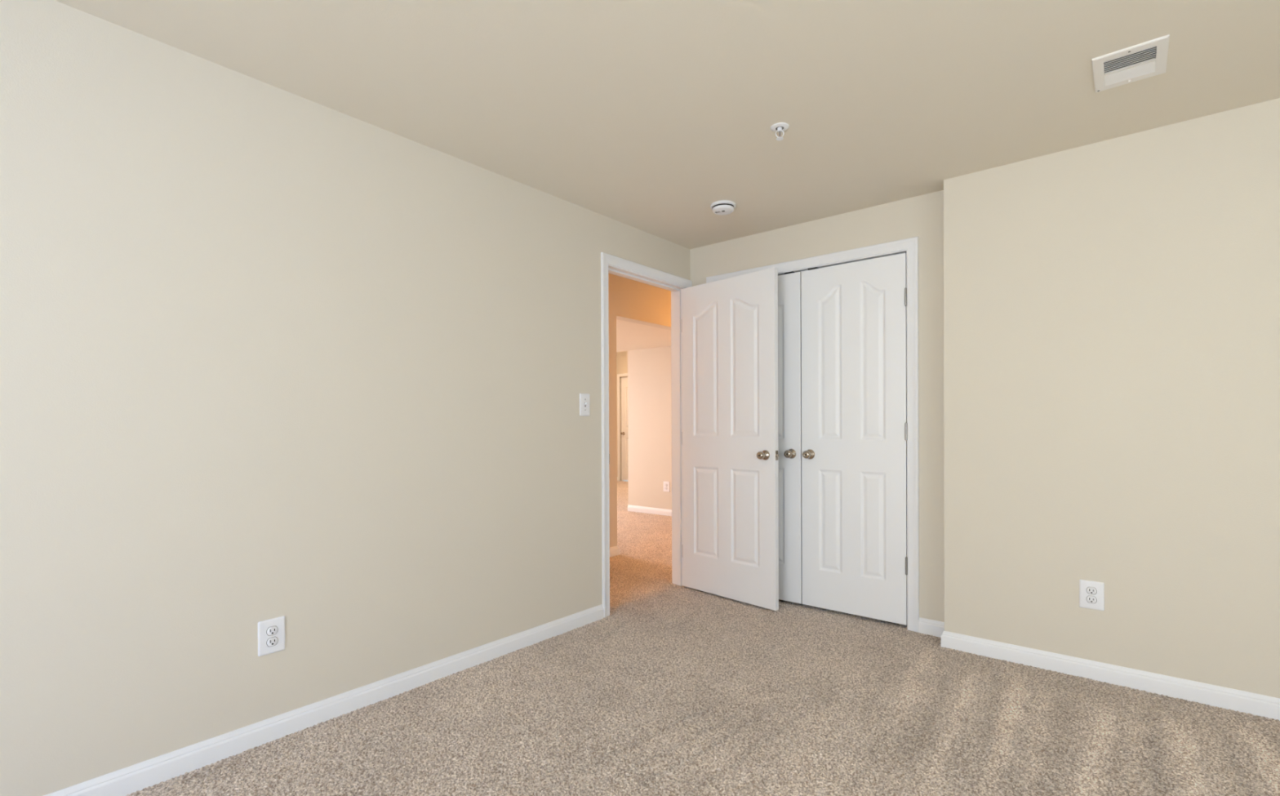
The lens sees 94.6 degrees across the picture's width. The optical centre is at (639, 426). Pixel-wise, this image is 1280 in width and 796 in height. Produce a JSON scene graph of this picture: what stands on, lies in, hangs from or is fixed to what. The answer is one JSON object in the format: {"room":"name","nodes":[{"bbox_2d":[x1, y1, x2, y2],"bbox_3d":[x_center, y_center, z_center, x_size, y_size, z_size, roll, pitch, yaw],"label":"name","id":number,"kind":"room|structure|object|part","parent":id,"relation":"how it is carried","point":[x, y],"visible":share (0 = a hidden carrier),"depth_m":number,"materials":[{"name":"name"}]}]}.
{"room":"empty bedroom","nodes":[
{"label":"empty bedroom","id":0,"kind":"room"},
{"bbox_2d":[0,0,690,795],"bbox_3d":[-1.143,-0.174,2.444,0.115,2.600,7.050,0,0,40],"label":"wall","id":1,"kind":"structure","parent":0,"point":[267,351],"depth_m":2.07,"materials":[{"name":"beige paint"}]},
{"bbox_2d":[257,616,285,656],"bbox_3d":[-1.326,0.756,2.127,0.009,0.124,0.088,0,0,40],"label":"wall outlet","id":2,"kind":"object","parent":1,"relation":"attached to","point":[272,632],"visible":1,"depth_m":2.12,"materials":[{"name":"white plastic"}]},
{"bbox_2d":[266,636,278,646],"bbox_3d":[-1.325,0.775,2.126,0.001,0.032,0.038,0,0,40],"label":"receptacle","id":3,"kind":"object","parent":2,"relation":"attached to","point":[270,641],"depth_m":2.12,"materials":[{"name":"white plastic"}]},
{"bbox_2d":[266,626,278,635],"bbox_3d":[-1.325,0.736,2.126,0.001,0.032,0.038,0,0,40],"label":"receptacle","id":4,"kind":"object","parent":2,"relation":"attached to","point":[270,630],"depth_m":2.12,"materials":[{"name":"white plastic"}]},
{"bbox_2d":[44,604,604,795],"bbox_3d":[-1.781,1.095,1.577,0.014,0.082,4.888,0,0,40],"label":"baseboard","id":5,"kind":"structure","parent":1,"relation":"attached to","point":[125,781],"depth_m":2.19,"materials":[{"name":"white paint"}]},
{"bbox_2d":[579,393,590,416],"bbox_3d":[-0.307,-0.124,3.341,0.020,0.127,0.080,0,0,40],"label":"light switch","id":6,"kind":"object","parent":1,"relation":"attached to","point":[584,398],"visible":1,"depth_m":3.34,"materials":[{"name":"white plastic"}]},
{"bbox_2d":[600,252,692,617],"bbox_3d":[0.073,0.048,3.800,0.016,2.137,0.912,0,0,40],"label":"trim","id":7,"kind":"structure","parent":1,"relation":"attached to","point":[606,259],"depth_m":3.47,"materials":[{"name":"white paint"}]},
{"bbox_2d":[608,264,685,586],"bbox_3d":[0.022,0.065,3.842,0.118,2.103,0.820,0,0,40],"label":"trim","id":8,"kind":"structure","parent":1,"relation":"attached to","point":[677,399],"depth_m":4.14,"materials":[{"name":"white paint"}]},
{"bbox_2d":[671,290,672,582],"bbox_3d":[-0.026,0.049,3.882,0.012,2.135,0.914,0,0,40],"label":"trim","id":9,"kind":"structure","parent":1,"relation":"attached to","point":[671,291],"depth_m":4.19,"materials":[{"name":"white paint"}]},
{"bbox_2d":[608,272,671,546],"bbox_3d":[-0.556,-0.185,4.788,0.115,2.600,5.004,0,0,40],"label":"wall","id":10,"kind":"structure","parent":0,"point":[630,300],"depth_m":5.16,"materials":[{"name":"beige paint"}]},
{"bbox_2d":[616,319,671,351],"bbox_3d":[-1.445,-1.414,7.771,7.600,0.857,8.661,0,0,40],"label":"ceiling","id":11,"kind":"structure","parent":0,"point":[629,335],"depth_m":6.49,"materials":[{"name":"beige paint"}]},
{"bbox_2d":[616,346,671,509],"bbox_3d":[-1.435,-0.367,7.705,7.900,2.950,8.761,0,0,40],"label":"wall","id":12,"kind":"structure","parent":0,"point":[649,370],"depth_m":7.49,"materials":[{"name":"beige paint"}]},
{"bbox_2d":[609,545,619,556],"bbox_3d":[-1.188,1.083,4.018,0.128,0.082,2.998,0,0,40],"label":"baseboard","id":13,"kind":"structure","parent":12,"relation":"attached to","point":[615,550],"depth_m":5.08,"materials":[{"name":"white paint"}]},
{"bbox_2d":[617,373,627,480],"bbox_3d":[-0.103,0.020,11.509,0.899,2.136,0.016,0,0,40],"label":"trim","id":14,"kind":"structure","parent":12,"relation":"attached to","point":[619,375],"depth_m":11.77,"materials":[{"name":"white paint"}]},
{"bbox_2d":[621,377,628,480],"bbox_3d":[-0.092,0.043,11.528,0.760,2.050,0.102,0,0,40],"label":"door","id":15,"kind":"structure","parent":12,"relation":"in","point":[624,472],"depth_m":11.73,"materials":[{"name":"white paint"}]},
{"bbox_2d":[627,504,671,515],"bbox_3d":[0.832,1.065,6.889,2.575,0.082,0.014,0,0,40],"label":"baseboard","id":16,"kind":"structure","parent":12,"relation":"attached to","point":[630,508],"depth_m":7.47,"materials":[{"name":"white paint"}]},
{"bbox_2d":[663,481,670,492],"bbox_3d":[0.327,0.745,7.310,0.100,0.128,0.009,0,0,40],"label":"wall outlet","id":17,"kind":"object","parent":12,"relation":"attached to","point":[666,484],"visible":1,"depth_m":7.30,"materials":[{"name":"white plastic"}]},
{"bbox_2d":[55,0,1279,248],"bbox_3d":[0.186,-1.282,0.514,4.400,0.100,5.800,0,0,40],"label":"ceiling","id":18,"kind":"structure","parent":0,"point":[644,115],"depth_m":2.11,"materials":[{"name":"beige paint"}]},
{"bbox_2d":[710,200,735,214],"bbox_3d":[0.466,-1.221,3.311,0.142,0.046,0.142,0,0,40],"label":"smoke detector","id":19,"kind":"object","parent":18,"relation":"attached to","point":[722,206],"visible":1,"depth_m":3.27,"materials":[{"name":"white plastic"}]},
{"bbox_2d":[770,122,789,140],"bbox_3d":[0.579,-1.216,2.445,0.075,0.049,0.075,0,0,40],"label":"sprinkler","id":20,"kind":"object","parent":18,"relation":"attached to","point":[780,126],"visible":1,"depth_m":2.44,"materials":[{"name":"white metal"}]},
{"bbox_2d":[1091,34,1169,92],"bbox_3d":[1.683,-1.238,2.029,0.196,0.013,0.256,0,0,40],"label":"ceiling vent","id":21,"kind":"object","parent":18,"relation":"in","point":[1148,59],"visible":1,"depth_m":2.02,"materials":[{"name":"white metal"}]},
{"bbox_2d":[126,480,1279,795],"bbox_3d":[-0.971,1.119,4.968,12.115,0.011,11.365,0,0,40],"label":"floor","id":22,"kind":"structure","parent":0,"point":[678,691],"depth_m":2.20,"materials":[{"name":"beige carpet"}]},
{"bbox_2d":[681,266,778,610],"bbox_3d":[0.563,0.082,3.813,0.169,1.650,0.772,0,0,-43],"label":"door","id":23,"kind":"structure","parent":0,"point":[730,325],"depth_m":3.77,"materials":[{"name":"white paint"}]},
{"bbox_3d":[0.724,0.174,3.542,0.036,0.049,0.049,0,0,-43],"label":"knob","id":24,"kind":"part","parent":23,"relation":"part of","materials":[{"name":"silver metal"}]},
{"bbox_2d":[690,190,944,622],"bbox_3d":[1.030,-0.137,3.669,1.654,2.500,0.115,0,0,40],"label":"wall","id":25,"kind":"structure","parent":0,"point":[922,216],"depth_m":3.18,"materials":[{"name":"beige paint"}]},
{"bbox_2d":[777,271,802,604],"bbox_3d":[0.741,0.066,3.818,0.618,2.056,0.102,0,0,40],"label":"door","id":26,"kind":"structure","parent":25,"relation":"in","point":[789,291],"depth_m":3.68,"materials":[{"name":"white paint"}]},
{"bbox_3d":[0.911,0.170,3.634,0.049,0.049,0.036,0,0,40],"label":"knob","id":27,"kind":"part","parent":26,"relation":"part of","materials":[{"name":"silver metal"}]},
{"bbox_2d":[706,236,919,632],"bbox_3d":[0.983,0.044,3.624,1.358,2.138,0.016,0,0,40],"label":"trim","id":28,"kind":"structure","parent":25,"relation":"attached to","point":[911,244],"depth_m":3.21,"materials":[{"name":"white paint"}]},
{"bbox_2d":[800,253,907,625],"bbox_3d":[1.220,0.066,3.419,0.616,2.056,0.102,0,0,40],"label":"door","id":29,"kind":"structure","parent":25,"relation":"in","point":[855,559],"depth_m":3.41,"materials":[{"name":"white paint"}]},
{"bbox_3d":[1.004,0.170,3.557,0.049,0.049,0.036,0,0,40],"label":"knob","id":30,"kind":"part","parent":29,"relation":"part of","materials":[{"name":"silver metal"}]},
{"bbox_2d":[943,97,1279,697],"bbox_3d":[2.675,-0.138,2.206,2.746,2.500,0.256,0,0,40],"label":"wall","id":31,"kind":"structure","parent":0,"point":[1112,306],"depth_m":2.54,"materials":[{"name":"beige paint"}]},
{"bbox_2d":[1079,579,1104,610],"bbox_3d":[1.995,0.745,2.607,0.088,0.124,0.009,0,0,40],"label":"wall outlet","id":32,"kind":"object","parent":31,"relation":"attached to","point":[1091,593],"visible":1,"depth_m":2.60,"materials":[{"name":"white plastic"}]},
{"bbox_2d":[1086,595,1097,603],"bbox_3d":[1.994,0.765,2.606,0.038,0.032,0.001,0,0,40],"label":"receptacle","id":33,"kind":"object","parent":32,"relation":"attached to","point":[1090,599],"depth_m":2.60,"materials":[{"name":"white plastic"}]},
{"bbox_2d":[1086,586,1097,595],"bbox_3d":[1.994,0.726,2.606,0.038,0.032,0.001,0,0,40],"label":"receptacle","id":34,"kind":"object","parent":32,"relation":"attached to","point":[1090,590],"depth_m":2.60,"materials":[{"name":"white plastic"}]},
{"bbox_2d":[918,617,1279,720],"bbox_3d":[2.579,1.075,2.211,2.901,0.082,0.154,0,0,40],"label":"baseboard","id":35,"kind":"structure","parent":31,"relation":"attached to","point":[1254,704],"depth_m":2.56,"materials":[{"name":"white paint"}]}
]}

